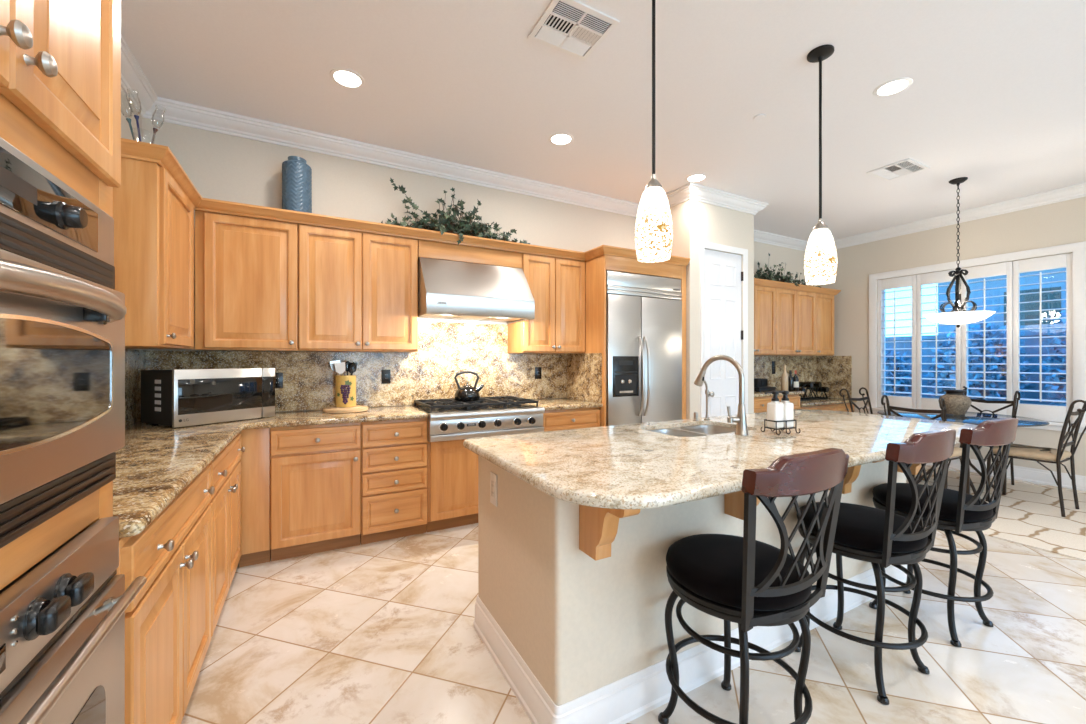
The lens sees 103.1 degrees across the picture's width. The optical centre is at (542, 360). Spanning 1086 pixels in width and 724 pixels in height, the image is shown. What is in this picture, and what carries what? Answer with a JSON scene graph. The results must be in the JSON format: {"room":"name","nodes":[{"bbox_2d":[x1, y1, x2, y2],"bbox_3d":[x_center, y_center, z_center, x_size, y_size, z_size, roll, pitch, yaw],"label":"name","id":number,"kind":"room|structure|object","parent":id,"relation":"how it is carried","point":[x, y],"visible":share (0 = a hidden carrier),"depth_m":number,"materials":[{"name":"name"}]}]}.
{"room":"kitchen","nodes":[
{"label":"kitchen","id":0,"kind":"room"},
{"bbox_2d":[121,88,141,349],"bbox_3d":[-0.979,-0.225,-0.396,0.100,3.050,7.430,0,0,-28],"label":"wall","id":1,"kind":"structure","parent":0,"point":[125,129],"depth_m":2.67,"materials":[{"name":"paint"}]},
{"bbox_2d":[125,349,144,425],"bbox_3d":[-2.104,0.179,1.823,0.018,0.494,2.451,0,0,-28],"label":"backsplash","id":2,"kind":"structure","parent":1,"relation":"attached to","point":[134,359],"depth_m":2.70,"materials":[{"name":"brown stone"}]},
{"bbox_2d":[113,157,193,349],"bbox_3d":[-2.183,-0.535,2.366,0.395,0.930,0.755,0,0,-28],"label":"upper cabinet","id":3,"kind":"object","parent":1,"relation":"attached to","point":[153,217],"visible":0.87,"depth_m":2.09,"materials":[{"name":"brown wood"}]},
{"bbox_2d":[132,128,155,143],"bbox_3d":[-2.084,-1.095,2.251,0.096,0.190,0.096,0,0,-28],"label":"glass vase","id":4,"kind":"object","parent":3,"relation":"on","point":[133,129],"visible":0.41,"depth_m":2.25,"materials":[{"name":"clear glass"}]},
{"bbox_2d":[121,92,133,139],"bbox_3d":[-2.122,-1.188,2.208,0.101,0.355,0.054,0,0,-28],"label":"flower","id":5,"kind":"object","parent":4,"relation":"in","point":[128,119],"visible":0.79,"depth_m":2.21,"materials":[{"name":"clear glass"}]},
{"bbox_2d":[127,89,141,141],"bbox_3d":[-2.111,-1.204,2.236,0.072,0.384,0.051,0,0,-28],"label":"flower","id":6,"kind":"object","parent":4,"relation":"in","point":[136,116],"visible":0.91,"depth_m":2.24,"materials":[{"name":"clear glass"}]},
{"bbox_2d":[151,105,165,133],"bbox_3d":[-2.055,-1.183,2.290,0.081,0.343,0.054,0,0,-28],"label":"flower","id":7,"kind":"object","parent":4,"relation":"in","point":[155,129],"visible":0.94,"depth_m":2.29,"materials":[{"name":"clear glass"}]},
{"bbox_2d":[121,138,689,265],"bbox_3d":[-0.415,-0.997,3.277,4.371,0.070,0.791,0,0,-28],"label":"crown molding","id":8,"kind":"structure","parent":3,"relation":"attached to","point":[162,155],"depth_m":3.09,"materials":[{"name":"brown wood"}]},
{"bbox_2d":[381,177,529,244],"bbox_3d":[-0.658,-1.199,3.684,1.409,0.531,0.346,0,0,-29],"label":"ivy garland","id":9,"kind":"object","parent":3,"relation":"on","point":[465,225],"visible":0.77,"depth_m":3.62,"materials":[{"name":"green plant"}]},
{"bbox_2d":[142,117,815,411],"bbox_3d":[0.715,-0.225,4.791,8.000,3.050,0.100,0,0,-28],"label":"wall","id":10,"kind":"structure","parent":0,"point":[220,166],"depth_m":3.60,"materials":[{"name":"paint"}]},
{"bbox_2d":[195,210,297,350],"bbox_3d":[-2.049,-0.535,3.026,0.576,0.930,0.385,0,0,-28],"label":"upper cabinet","id":11,"kind":"object","parent":10,"relation":"attached to","point":[246,268],"visible":0.91,"depth_m":2.88,"materials":[{"name":"brown wood"}]},
{"bbox_2d":[282,156,311,212],"bbox_3d":[-1.809,-1.239,3.171,0.192,0.478,0.192,0,0,-28],"label":"vase","id":12,"kind":"object","parent":11,"relation":"on","point":[296,174],"visible":0.73,"depth_m":3.10,"materials":[{"name":"blue ceramic"}]},
{"bbox_2d":[145,321,566,411],"bbox_3d":[-1.209,-0.218,3.686,3.321,1.216,0.018,0,0,-28],"label":"backsplash","id":13,"kind":"structure","parent":10,"relation":"attached to","point":[445,349],"depth_m":3.73,"materials":[{"name":"brown stone"}]},
{"bbox_2d":[275,373,282,387],"bbox_3d":[-1.999,0.150,3.245,0.072,0.118,0.008,0,0,-28],"label":"outlet cover","id":14,"kind":"object","parent":13,"relation":"attached to","point":[278,376],"visible":0.63,"depth_m":3.25,"materials":[{"name":"black plastic"}]},
{"bbox_2d":[381,370,390,383],"bbox_3d":[-1.316,0.135,3.613,0.072,0.118,0.008,0,0,-28],"label":"outlet cover","id":15,"kind":"object","parent":13,"relation":"attached to","point":[385,374],"visible":1,"depth_m":3.61,"materials":[{"name":"black plastic"}]},
{"bbox_2d":[298,223,417,351],"bbox_3d":[-1.427,-0.535,3.361,0.831,0.930,0.385,0,0,-28],"label":"upper cabinet","id":16,"kind":"object","parent":10,"relation":"attached to","point":[358,291],"visible":0.98,"depth_m":3.21,"materials":[{"name":"brown wood"}]},
{"bbox_2d":[418,239,521,268],"bbox_3d":[-0.670,-0.914,3.798,0.910,0.172,0.333,0,0,-28],"label":"valance","id":17,"kind":"object","parent":10,"relation":"attached to","point":[426,249],"visible":0.71,"depth_m":3.63,"materials":[{"name":"brown wood"}]},
{"bbox_2d":[418,257,534,324],"bbox_3d":[-0.603,-0.585,3.673,0.904,0.479,0.571,0,0,-28],"label":"range hood","id":18,"kind":"object","parent":10,"relation":"attached to","point":[448,291],"visible":0.98,"depth_m":3.48,"materials":[{"name":"metal"}]},
{"bbox_2d":[508,253,584,353],"bbox_3d":[0.043,-0.535,4.152,0.675,0.930,0.385,0,0,-28],"label":"upper cabinet","id":19,"kind":"object","parent":10,"relation":"attached to","point":[556,285],"visible":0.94,"depth_m":4.01,"materials":[{"name":"brown wood"}]},
{"bbox_2d":[567,353,601,402],"bbox_3d":[0.392,0.159,4.202,0.016,0.453,0.589,0,0,-28],"label":"backsplash","id":20,"kind":"structure","parent":10,"relation":"attached to","point":[584,371],"depth_m":4.15,"materials":[{"name":"brown stone"}]},
{"bbox_2d":[121,35,1085,250],"bbox_3d":[2.499,-1.692,1.476,7.800,0.114,7.430,0,0,-28],"label":"crown molding","id":21,"kind":"structure","parent":10,"relation":"attached to","point":[133,78],"depth_m":3.90,"materials":[{"name":"white paint"}]},
{"bbox_2d":[754,278,840,355],"bbox_3d":[3.165,-0.541,5.824,2.331,0.942,0.401,0,0,-28],"label":"upper cabinet","id":22,"kind":"object","parent":10,"relation":"attached to","point":[790,319],"visible":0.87,"depth_m":5.75,"materials":[{"name":"brown wood"}]},
{"bbox_2d":[754,254,819,286],"bbox_3d":[3.198,-1.200,5.758,1.728,0.468,0.352,0,0,-25],"label":"ivy garland","id":23,"kind":"object","parent":22,"relation":"on","point":[767,276],"visible":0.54,"depth_m":5.71,"materials":[{"name":"green plant"}]},
{"bbox_2d":[754,356,851,398],"bbox_3d":[3.226,0.239,5.801,2.416,0.615,0.498,0,0,-28],"label":"backsplash","id":24,"kind":"structure","parent":10,"relation":"attached to","point":[834,372],"depth_m":6.29,"materials":[{"name":"brown stone"}]},
{"bbox_2d":[121,0,1085,240],"bbox_3d":[2.499,-1.800,1.476,8.000,0.100,7.630,0,0,-28],"label":"ceiling","id":25,"kind":"structure","parent":0,"point":[995,99],"depth_m":2.73,"materials":[{"name":"paint"}]},
{"bbox_2d":[330,68,364,88],"bbox_3d":[-1.213,-1.746,2.675,0.200,0.006,0.200,0,0,-28],"label":"recessed light","id":26,"kind":"object","parent":25,"relation":"in","point":[345,77],"visible":1,"depth_m":2.67,"materials":[{"name":"white paint"}]},
{"bbox_2d":[549,132,573,145],"bbox_3d":[0.143,-1.746,3.405,0.200,0.006,0.200,0,0,-28],"label":"recessed light","id":27,"kind":"object","parent":25,"relation":"in","point":[561,138],"visible":1,"depth_m":3.39,"materials":[{"name":"white paint"}]},
{"bbox_2d":[528,0,619,60],"bbox_3d":[0.156,-1.744,2.273,0.370,0.011,0.325,0,0,-28],"label":"ceiling vent","id":28,"kind":"object","parent":25,"relation":"in","point":[574,28],"visible":1,"depth_m":2.26,"materials":[{"name":"white metal"}]},
{"bbox_2d":[635,0,672,262],"bbox_3d":[0.480,-1.094,1.871,0.160,1.308,0.160,0,0,-1],"label":"pendant light","id":29,"kind":"object","parent":25,"relation":"hanging from","point":[653,226],"visible":1,"depth_m":1.82,"materials":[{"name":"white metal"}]},
{"bbox_2d":[685,173,706,181],"bbox_3d":[1.468,-1.746,4.129,0.200,0.006,0.200,0,0,-28],"label":"recessed light","id":30,"kind":"object","parent":25,"relation":"in","point":[698,177],"visible":1,"depth_m":4.12,"materials":[{"name":"white paint"}]},
{"bbox_2d":[804,44,836,284],"bbox_3d":[1.577,-1.094,2.450,0.160,1.308,0.160,0,0,-1],"label":"pendant light","id":31,"kind":"object","parent":25,"relation":"hanging from","point":[820,260],"visible":1,"depth_m":2.41,"materials":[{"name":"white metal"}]},
{"bbox_2d":[873,77,912,96],"bbox_3d":[2.239,-1.746,2.761,0.200,0.006,0.200,0,0,-28],"label":"recessed light","id":32,"kind":"object","parent":25,"relation":"in","point":[894,86],"visible":1,"depth_m":2.75,"materials":[{"name":"white paint"}]},
{"bbox_2d":[867,158,929,180],"bbox_3d":[3.251,-1.744,3.950,0.380,0.011,0.325,0,0,-28],"label":"ceiling vent","id":33,"kind":"object","parent":25,"relation":"in","point":[907,166],"visible":1,"depth_m":3.94,"materials":[{"name":"white metal"}]},
{"bbox_2d":[924,177,994,327],"bbox_3d":[4.022,-1.034,4.175,0.504,1.431,0.504,0,0,-28],"label":"chandelier","id":34,"kind":"object","parent":25,"relation":"hanging from","point":[958,317],"visible":1,"depth_m":4.13,"materials":[{"name":"black metal"}]},
{"bbox_2d":[181,464,1085,723],"bbox_3d":[2.499,1.350,1.476,8.000,0.100,7.630,0,0,-28],"label":"floor","id":35,"kind":"structure","parent":0,"point":[381,632],"depth_m":1.94,"materials":[{"name":"tile"}]},
{"bbox_2d":[0,0,120,589],"bbox_3d":[-1.034,-0.075,0.494,0.644,2.750,0.894,0,0,-28],"label":"tall cabinet","id":36,"kind":"object","parent":35,"relation":"on","point":[60,60],"visible":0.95,"depth_m":0.79,"materials":[{"name":"brown wood"}]},
{"bbox_2d":[0,137,126,548],"bbox_3d":[-0.996,-0.027,0.519,0.657,0.582,0.742,0,0,-28],"label":"wall oven","id":37,"kind":"object","parent":36,"relation":"in","point":[62,317],"visible":1,"depth_m":0.69,"materials":[{"name":"metal"}]},
{"bbox_2d":[0,516,146,723],"bbox_3d":[-0.997,0.721,0.518,0.656,0.748,0.742,0,0,-28],"label":"wall oven","id":38,"kind":"object","parent":36,"relation":"in","point":[62,620],"visible":1,"depth_m":0.73,"materials":[{"name":"metal"}]},
{"bbox_2d":[116,465,214,723],"bbox_3d":[-1.466,0.864,1.310,0.654,0.872,0.946,0,0,-28],"label":"base cabinet","id":39,"kind":"object","parent":35,"relation":"on","point":[168,621],"visible":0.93,"depth_m":1.31,"materials":[{"name":"brown wood"}]},
{"bbox_2d":[113,406,427,537],"bbox_3d":[-1.324,0.406,2.232,1.740,0.040,2.431,0,0,-28],"label":"countertop","id":40,"kind":"structure","parent":39,"relation":"on","point":[156,463],"depth_m":1.81,"materials":[{"name":"brown stone"}]},
{"bbox_2d":[141,368,274,427],"bbox_3d":[-2.126,0.218,2.769,0.388,0.336,0.578,0,0,25],"label":"microwave","id":41,"kind":"object","parent":40,"relation":"on","point":[175,398],"visible":1,"depth_m":2.58,"materials":[{"name":"metal"}]},
{"bbox_2d":[323,405,367,412],"bbox_3d":[-1.509,0.370,3.299,0.316,0.032,0.316,0,0,-28],"label":"wooden trivet","id":42,"kind":"object","parent":40,"relation":"on","point":[357,408],"visible":0.76,"depth_m":3.19,"materials":[{"name":"brown wood"}]},
{"bbox_2d":[335,375,355,407],"bbox_3d":[-1.507,0.234,3.296,0.149,0.240,0.156,0,0,-28],"label":"utensil crock","id":43,"kind":"object","parent":42,"relation":"on","point":[345,386],"visible":1,"depth_m":3.24,"materials":[{"name":"ceramic"}]},
{"bbox_2d":[412,396,544,441],"bbox_3d":[-0.553,0.469,3.639,0.942,0.263,0.680,0,0,-28],"label":"gas cooktop","id":44,"kind":"object","parent":40,"relation":"in","point":[447,419],"visible":0.99,"depth_m":3.38,"materials":[{"name":"metal"}]},
{"bbox_2d":[454,371,483,400],"bbox_3d":[-0.642,0.214,3.653,0.211,0.248,0.214,0,0,33],"label":"kettle","id":45,"kind":"object","parent":44,"relation":"on","point":[466,392],"visible":1,"depth_m":3.60,"materials":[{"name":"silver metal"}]},
{"bbox_2d":[429,426,543,441],"bbox_3d":[-0.413,0.573,3.378,0.942,0.044,0.038,0,0,-28],"label":"panel","id":46,"kind":"object","parent":44,"relation":"on","point":[507,430],"depth_m":3.33,"materials":[{"name":"metal"}]},
{"bbox_2d":[208,433,244,636],"bbox_3d":[-1.909,0.864,2.132,0.654,0.872,0.915,0,0,-28],"label":"base cabinet","id":47,"kind":"object","parent":35,"relation":"on","point":[225,502],"visible":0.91,"depth_m":2.18,"materials":[{"name":"brown wood"}]},
{"bbox_2d":[239,428,270,567],"bbox_3d":[-1.954,0.864,2.966,0.166,0.872,0.575,0,0,-28],"label":"base cabinet","id":48,"kind":"object","parent":35,"relation":"on","point":[255,461],"visible":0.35,"depth_m":2.72,"materials":[{"name":"brown wood"}]},
{"bbox_2d":[270,422,360,561],"bbox_3d":[-1.629,0.864,3.108,0.535,0.872,0.632,0,0,-28],"label":"base cabinet","id":49,"kind":"object","parent":35,"relation":"on","point":[315,470],"visible":0.88,"depth_m":2.86,"materials":[{"name":"brown wood"}]},
{"bbox_2d":[360,418,426,544],"bbox_3d":[-1.189,0.864,3.345,0.459,0.872,0.632,0,0,-28],"label":"base cabinet","id":50,"kind":"object","parent":35,"relation":"on","point":[393,452],"visible":0.98,"depth_m":3.10,"materials":[{"name":"brown wood"}]},
{"bbox_2d":[426,439,477,531],"bbox_3d":[-0.580,0.951,3.693,0.938,0.698,0.597,0,0,-28],"label":"base cabinet","id":51,"kind":"object","parent":35,"relation":"on","point":[452,469],"visible":0.31,"depth_m":3.30,"materials":[{"name":"brown wood"}]},
{"bbox_2d":[543,407,599,431],"bbox_3d":[0.122,0.864,4.051,0.632,0.872,0.632,0,0,-28],"label":"base cabinet","id":52,"kind":"object","parent":35,"relation":"on","point":[565,419],"visible":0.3,"depth_m":3.81,"materials":[{"name":"brown wood"}]},
{"bbox_2d":[514,398,602,410],"bbox_3d":[0.125,0.406,4.047,0.630,0.040,0.608,0,0,-28],"label":"countertop","id":53,"kind":"structure","parent":52,"relation":"on","point":[559,403],"depth_m":3.87,"materials":[{"name":"brown stone"}]},
{"bbox_2d":[571,254,685,426],"bbox_3d":[0.857,0.150,4.441,1.026,2.300,0.648,0,0,-28],"label":"refrigerator surround","id":54,"kind":"object","parent":35,"relation":"on","point":[596,268],"visible":0.34,"depth_m":4.07,"materials":[{"name":"brown wood"}]},
{"bbox_2d":[606,270,681,425],"bbox_3d":[0.867,0.239,4.382,0.930,2.122,0.704,0,0,-28],"label":"refrigerator","id":55,"kind":"object","parent":35,"relation":"on","point":[644,312],"visible":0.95,"depth_m":4.10,"materials":[{"name":"silver metal"}]},
{"bbox_2d":[473,455,906,723],"bbox_3d":[0.931,0.864,2.352,2.474,0.872,0.824,0,0,-28],"label":"kitchen island","id":56,"kind":"object","parent":35,"relation":"on","point":[576,638],"visible":0.46,"depth_m":1.62,"materials":[{"name":"paint"}]},
{"bbox_2d":[490,471,496,506],"bbox_3d":[-0.221,0.572,1.920,0.008,0.140,0.075,0,0,-28],"label":"outlet cover","id":57,"kind":"object","parent":56,"relation":"attached to","point":[493,477],"visible":1,"depth_m":1.92,"materials":[{"name":"white plastic"}]},
{"bbox_2d":[579,505,639,560],"bbox_3d":[0.208,0.536,1.381,0.062,0.218,0.242,0,0,-28],"label":"corbel","id":58,"kind":"object","parent":56,"relation":"attached to","point":[598,527],"visible":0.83,"depth_m":1.39,"materials":[{"name":"brown wood"}]},
{"bbox_2d":[463,409,977,508],"bbox_3d":[1.153,0.406,2.321,2.930,0.040,1.155,0,0,-28],"label":"island countertop","id":59,"kind":"structure","parent":56,"relation":"on","point":[626,466],"depth_m":1.83,"materials":[{"name":"beige stone"}]},
{"bbox_2d":[648,425,748,436],"bbox_3d":[0.886,0.503,2.458,0.614,0.193,0.374,0,0,-28],"label":"sink","id":60,"kind":"object","parent":59,"relation":"in","point":[695,430],"visible":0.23,"depth_m":2.62,"materials":[{"name":"metal"}]},
{"bbox_2d":[694,355,748,435],"bbox_3d":[0.960,0.178,2.342,0.116,0.416,0.301,0,0,-28],"label":"faucet","id":61,"kind":"object","parent":59,"relation":"on","point":[740,420],"visible":1,"depth_m":2.24,"materials":[{"name":"silver metal"}]},
{"bbox_2d":[761,419,800,434],"bbox_3d":[1.266,0.350,2.300,0.145,0.071,0.125,0,0,-20],"label":"caddy","id":62,"kind":"object","parent":59,"relation":"on","point":[786,421],"visible":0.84,"depth_m":2.27,"materials":[{"name":"black metal"}]},
{"bbox_2d":[765,391,783,427],"bbox_3d":[1.223,0.258,2.282,0.090,0.193,0.066,0,0,-28],"label":"pump bottle","id":63,"kind":"object","parent":62,"relation":"in","point":[775,409],"visible":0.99,"depth_m":2.27,"materials":[{"name":"white ceramic"}]},
{"bbox_2d":[779,390,793,426],"bbox_3d":[1.290,0.258,2.307,0.090,0.193,0.066,0,0,-28],"label":"pump bottle","id":64,"kind":"object","parent":62,"relation":"in","point":[788,406],"visible":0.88,"depth_m":2.29,"materials":[{"name":"white ceramic"}]},
{"bbox_2d":[724,491,759,519],"bbox_3d":[0.850,0.536,1.727,0.062,0.218,0.242,0,0,-28],"label":"corbel","id":65,"kind":"object","parent":56,"relation":"attached to","point":[733,502],"visible":0.08,"depth_m":1.77,"materials":[{"name":"brown wood"}]},
{"bbox_2d":[829,460,883,493],"bbox_3d":[1.493,0.536,2.073,0.062,0.218,0.242,0,0,-28],"label":"corbel","id":66,"kind":"object","parent":56,"relation":"attached to","point":[852,474],"visible":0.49,"depth_m":2.07,"materials":[{"name":"brown wood"}]},
{"bbox_2d":[897,464,920,474],"bbox_3d":[2.135,0.536,2.418,0.062,0.218,0.242,0,0,-28],"label":"corbel","id":67,"kind":"object","parent":56,"relation":"attached to","point":[914,468],"visible":0.13,"depth_m":2.44,"materials":[{"name":"brown wood"}]},
{"bbox_2d":[658,448,848,723],"bbox_3d":[0.675,0.782,1.454,0.482,1.036,0.530,0,0,-28],"label":"bar stool","id":68,"kind":"object","parent":35,"relation":"on","point":[746,581],"visible":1,"depth_m":1.31,"materials":[{"name":"black metal"}]},
{"bbox_2d":[666,534,811,610],"bbox_3d":[0.660,0.701,1.485,0.456,0.075,0.456,0,0,-28],"label":"seat cushion","id":69,"kind":"object","parent":68,"relation":"on","point":[706,568],"depth_m":1.37,"materials":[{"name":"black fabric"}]},
{"bbox_2d":[754,395,799,412],"bbox_3d":[2.659,0.864,5.428,1.063,0.872,0.612,0,0,-28],"label":"base cabinet","id":70,"kind":"object","parent":35,"relation":"on","point":[760,403],"visible":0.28,"depth_m":5.13,"materials":[{"name":"brown wood"}]},
{"bbox_2d":[754,390,803,396],"bbox_3d":[2.672,0.406,5.429,1.087,0.040,0.588,0,0,-28],"label":"countertop","id":71,"kind":"structure","parent":70,"relation":"on","point":[756,394],"depth_m":5.20,"materials":[{"name":"brown stone"}]},
{"bbox_2d":[754,378,775,391],"bbox_3d":[2.769,0.308,5.488,0.320,0.156,0.200,0,0,-28],"label":"tray","id":72,"kind":"object","parent":71,"relation":"on","point":[760,384],"visible":0.81,"depth_m":5.40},
{"bbox_2d":[754,386,775,391],"bbox_3d":[2.769,0.360,5.488,0.320,0.051,0.200,0,0,-28],"label":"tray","id":73,"kind":"object","parent":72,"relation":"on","point":[756,388],"depth_m":5.39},
{"bbox_2d":[781,365,787,390],"bbox_3d":[3.049,0.220,5.434,0.080,0.332,0.080,0,0,-28],"label":"wine bottle","id":74,"kind":"object","parent":71,"relation":"on","point":[784,377],"visible":0.88,"depth_m":5.41,"materials":[{"name":"beige glass"}]},
{"bbox_2d":[800,403,853,411],"bbox_3d":[3.707,0.950,6.009,1.325,0.700,0.582,0,0,-28],"label":"base cabinet","id":75,"kind":"object","parent":35,"relation":"on","point":[835,407],"visible":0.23,"depth_m":5.86,"materials":[{"name":"brown wood"}]},
{"bbox_2d":[800,397,856,406],"bbox_3d":[3.721,0.568,6.011,1.306,0.040,0.558,0,0,-28],"label":"countertop","id":76,"kind":"structure","parent":75,"relation":"on","point":[829,400],"depth_m":5.76,"materials":[{"name":"brown stone"}]},
{"bbox_2d":[799,381,827,400],"bbox_3d":[3.683,0.422,6.048,0.793,0.251,0.176,0,0,-28],"label":"wine rack","id":77,"kind":"object","parent":76,"relation":"on","point":[804,398],"visible":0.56,"depth_m":6.04,"materials":[{"name":"black metal"}]},
{"bbox_2d":[795,428,955,704],"bbox_3d":[1.378,0.782,1.836,0.482,1.036,0.530,0,0,-28],"label":"bar stool","id":78,"kind":"object","parent":35,"relation":"on","point":[876,536],"visible":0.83,"depth_m":1.67,"materials":[{"name":"black metal"}]},
{"bbox_2d":[797,502,927,552],"bbox_3d":[1.363,0.701,1.867,0.456,0.075,0.456,0,0,-28],"label":"seat cushion","id":79,"kind":"object","parent":78,"relation":"on","point":[859,528],"depth_m":1.72,"materials":[{"name":"black fabric"}]},
{"bbox_2d":[869,418,1017,646],"bbox_3d":[1.974,0.782,2.160,0.482,1.036,0.530,0,0,-26],"label":"bar stool","id":80,"kind":"object","parent":35,"relation":"on","point":[960,511],"visible":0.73,"depth_m":1.99,"materials":[{"name":"black metal"}]},
{"bbox_2d":[872,483,992,520],"bbox_3d":[1.961,0.701,2.191,0.456,0.075,0.456,0,0,-26],"label":"seat cushion","id":81,"kind":"object","parent":80,"relation":"on","point":[949,510],"depth_m":2.06,"materials":[{"name":"black fabric"}]},
{"bbox_2d":[906,466,1085,560],"bbox_3d":[4.031,1.295,4.157,2.200,0.008,2.400,0,0,-28],"label":"rug","id":82,"kind":"object","parent":35,"relation":"on","point":[1028,514],"visible":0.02,"depth_m":3.57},
{"bbox_2d":[839,387,921,481],"bbox_3d":[3.708,0.803,4.757,0.454,0.975,0.596,0,0,-28],"label":"dining chair","id":83,"kind":"object","parent":82,"relation":"on","point":[867,398],"visible":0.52,"depth_m":4.91,"materials":[{"name":"brown metal"}]},
{"bbox_2d":[881,395,969,493],"bbox_3d":[3.470,0.803,3.912,0.596,0.975,0.454,0,0,-28],"label":"dining chair","id":84,"kind":"object","parent":82,"relation":"on","point":[957,452],"visible":0.41,"depth_m":3.79,"materials":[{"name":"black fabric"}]},
{"bbox_2d":[949,447,961,457],"bbox_3d":[3.536,0.812,3.948,0.432,0.069,0.433,0,0,-28],"label":"seat cushion","id":85,"kind":"object","parent":84,"relation":"on","point":[957,452],"depth_m":3.77,"materials":[{"name":"beige fabric"}]},
{"bbox_2d":[877,410,1049,494],"bbox_3d":[4.068,0.914,4.257,1.212,0.733,1.212,0,0,-28],"label":"dining table","id":86,"kind":"object","parent":82,"relation":"on","point":[975,418],"visible":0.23,"depth_m":4.14,"materials":[{"name":"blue glass"}]},
{"bbox_2d":[938,386,971,414],"bbox_3d":[4.198,0.404,4.395,0.248,0.286,0.248,0,0,-28],"label":"vase","id":87,"kind":"object","parent":86,"relation":"on","point":[957,403],"visible":0.94,"depth_m":4.33,"materials":[{"name":"ceramic"}]},
{"bbox_2d":[963,389,1019,484],"bbox_3d":[4.633,0.803,4.561,0.596,0.975,0.454,0,0,-28],"label":"dining chair","id":88,"kind":"object","parent":82,"relation":"on","point":[1013,403],"visible":0.36,"depth_m":4.49,"materials":[{"name":"brown metal"}]},
{"bbox_2d":[985,400,1085,516],"bbox_3d":[4.387,0.803,3.791,0.454,0.975,0.596,0,0,-28],"label":"dining chair","id":89,"kind":"object","parent":82,"relation":"on","point":[1017,451],"visible":0.9,"depth_m":3.71,"materials":[{"name":"brown metal"}]},
{"bbox_2d":[989,444,1070,460],"bbox_3d":[4.351,0.812,3.858,0.433,0.069,0.432,0,0,-28],"label":"seat cushion","id":90,"kind":"object","parent":89,"relation":"on","point":[1019,451],"depth_m":3.73,"materials":[{"name":"beige fabric"}]},
{"bbox_2d":[670,199,753,418],"bbox_3d":[1.765,-0.225,4.908,1.000,3.050,0.690,0,0,-28],"label":"wall","id":91,"kind":"structure","parent":0,"point":[693,222],"depth_m":4.48,"materials":[{"name":"paint"}]},
{"bbox_2d":[705,249,742,416],"bbox_3d":[1.941,0.064,4.603,0.604,2.449,0.107,0,0,-28],"label":"door","id":92,"kind":"structure","parent":91,"relation":"in","point":[723,274],"depth_m":4.61,"materials":[{"name":"white paint"}]},
{"bbox_2d":[700,241,747,417],"bbox_3d":[1.940,0.036,4.598,0.729,2.527,0.022,0,0,-28],"label":"trim","id":93,"kind":"structure","parent":91,"relation":"attached to","point":[703,244],"depth_m":4.57,"materials":[{"name":"white paint"}]},
{"bbox_2d":[816,197,1085,475],"bbox_3d":[5.995,-0.225,3.357,0.140,3.050,7.430,0,0,-28],"label":"wall","id":94,"kind":"structure","parent":0,"point":[1064,222],"depth_m":5.24,"materials":[{"name":"paint"}]},
{"bbox_2d":[878,253,1072,422],"bbox_3d":[5.008,-0.230,5.149,0.160,1.740,1.720,0,0,-28],"label":"window shutters","id":95,"kind":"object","parent":94,"relation":"in","point":[1012,269],"depth_m":4.92,"materials":[{"name":"white paint"}]},
{"bbox_2d":[867,241,1085,432],"bbox_3d":[4.942,-0.230,5.113,0.050,1.910,1.940,0,0,-28],"label":"trim","id":96,"kind":"structure","parent":94,"relation":"attached to","point":[1078,249],"depth_m":4.44,"materials":[{"name":"white paint"}]},
{"bbox_2d":[927,457,1085,490],"bbox_3d":[2.648,1.226,1.198,7.800,0.148,6.800,0,0,-28],"label":"baseboard","id":97,"kind":"structure","parent":94,"relation":"attached to","point":[1040,476],"depth_m":4.58,"materials":[{"name":"white paint"}]},
{"label":"outside","id":98,"kind":"structure","parent":0,"visible":0},
{"bbox_3d":[13.563,1.475,9.572,19.040,0.150,28.000,0,0,-28],"label":"ground","id":99,"kind":"structure","parent":98,"visible":0},
{"bbox_2d":[886,346,922,396],"bbox_3d":[6.989,0.531,8.971,1.377,1.792,1.390,0,0,3],"label":"shrub","id":100,"kind":"object","parent":99,"relation":"on","point":[889,353],"visible":0.18,"depth_m":8.59,"materials":[{"name":"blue plant"}]},
{"bbox_2d":[886,330,1065,405],"bbox_3d":[9.266,0.435,7.259,0.280,1.930,22.000,0,0,-28],"label":"wall","id":101,"kind":"structure","parent":99,"relation":"on","point":[1026,341],"depth_m":7.88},
{"bbox_2d":[923,323,1035,402],"bbox_3d":[7.826,0.316,7.840,1.456,2.179,1.468,0,0,-28],"label":"shrub","id":102,"kind":"object","parent":99,"relation":"on","point":[992,334],"visible":0.44,"depth_m":7.57,"materials":[{"name":"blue plant"}]},
{"bbox_2d":[938,268,1065,334],"bbox_3d":[15.620,-1.300,9.487,6.500,5.400,9.900,0,0,-28],"label":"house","id":103,"kind":"structure","parent":99,"relation":"on","point":[1056,276],"depth_m":10.61,"materials":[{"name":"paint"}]},
{"bbox_2d":[1036,300,1065,405],"bbox_3d":[8.316,0.076,6.292,1.467,2.656,1.503,0,0,-28],"label":"shrub","id":104,"kind":"object","parent":99,"relation":"on","point":[1057,322],"visible":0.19,"depth_m":6.62,"materials":[{"name":"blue plant"}]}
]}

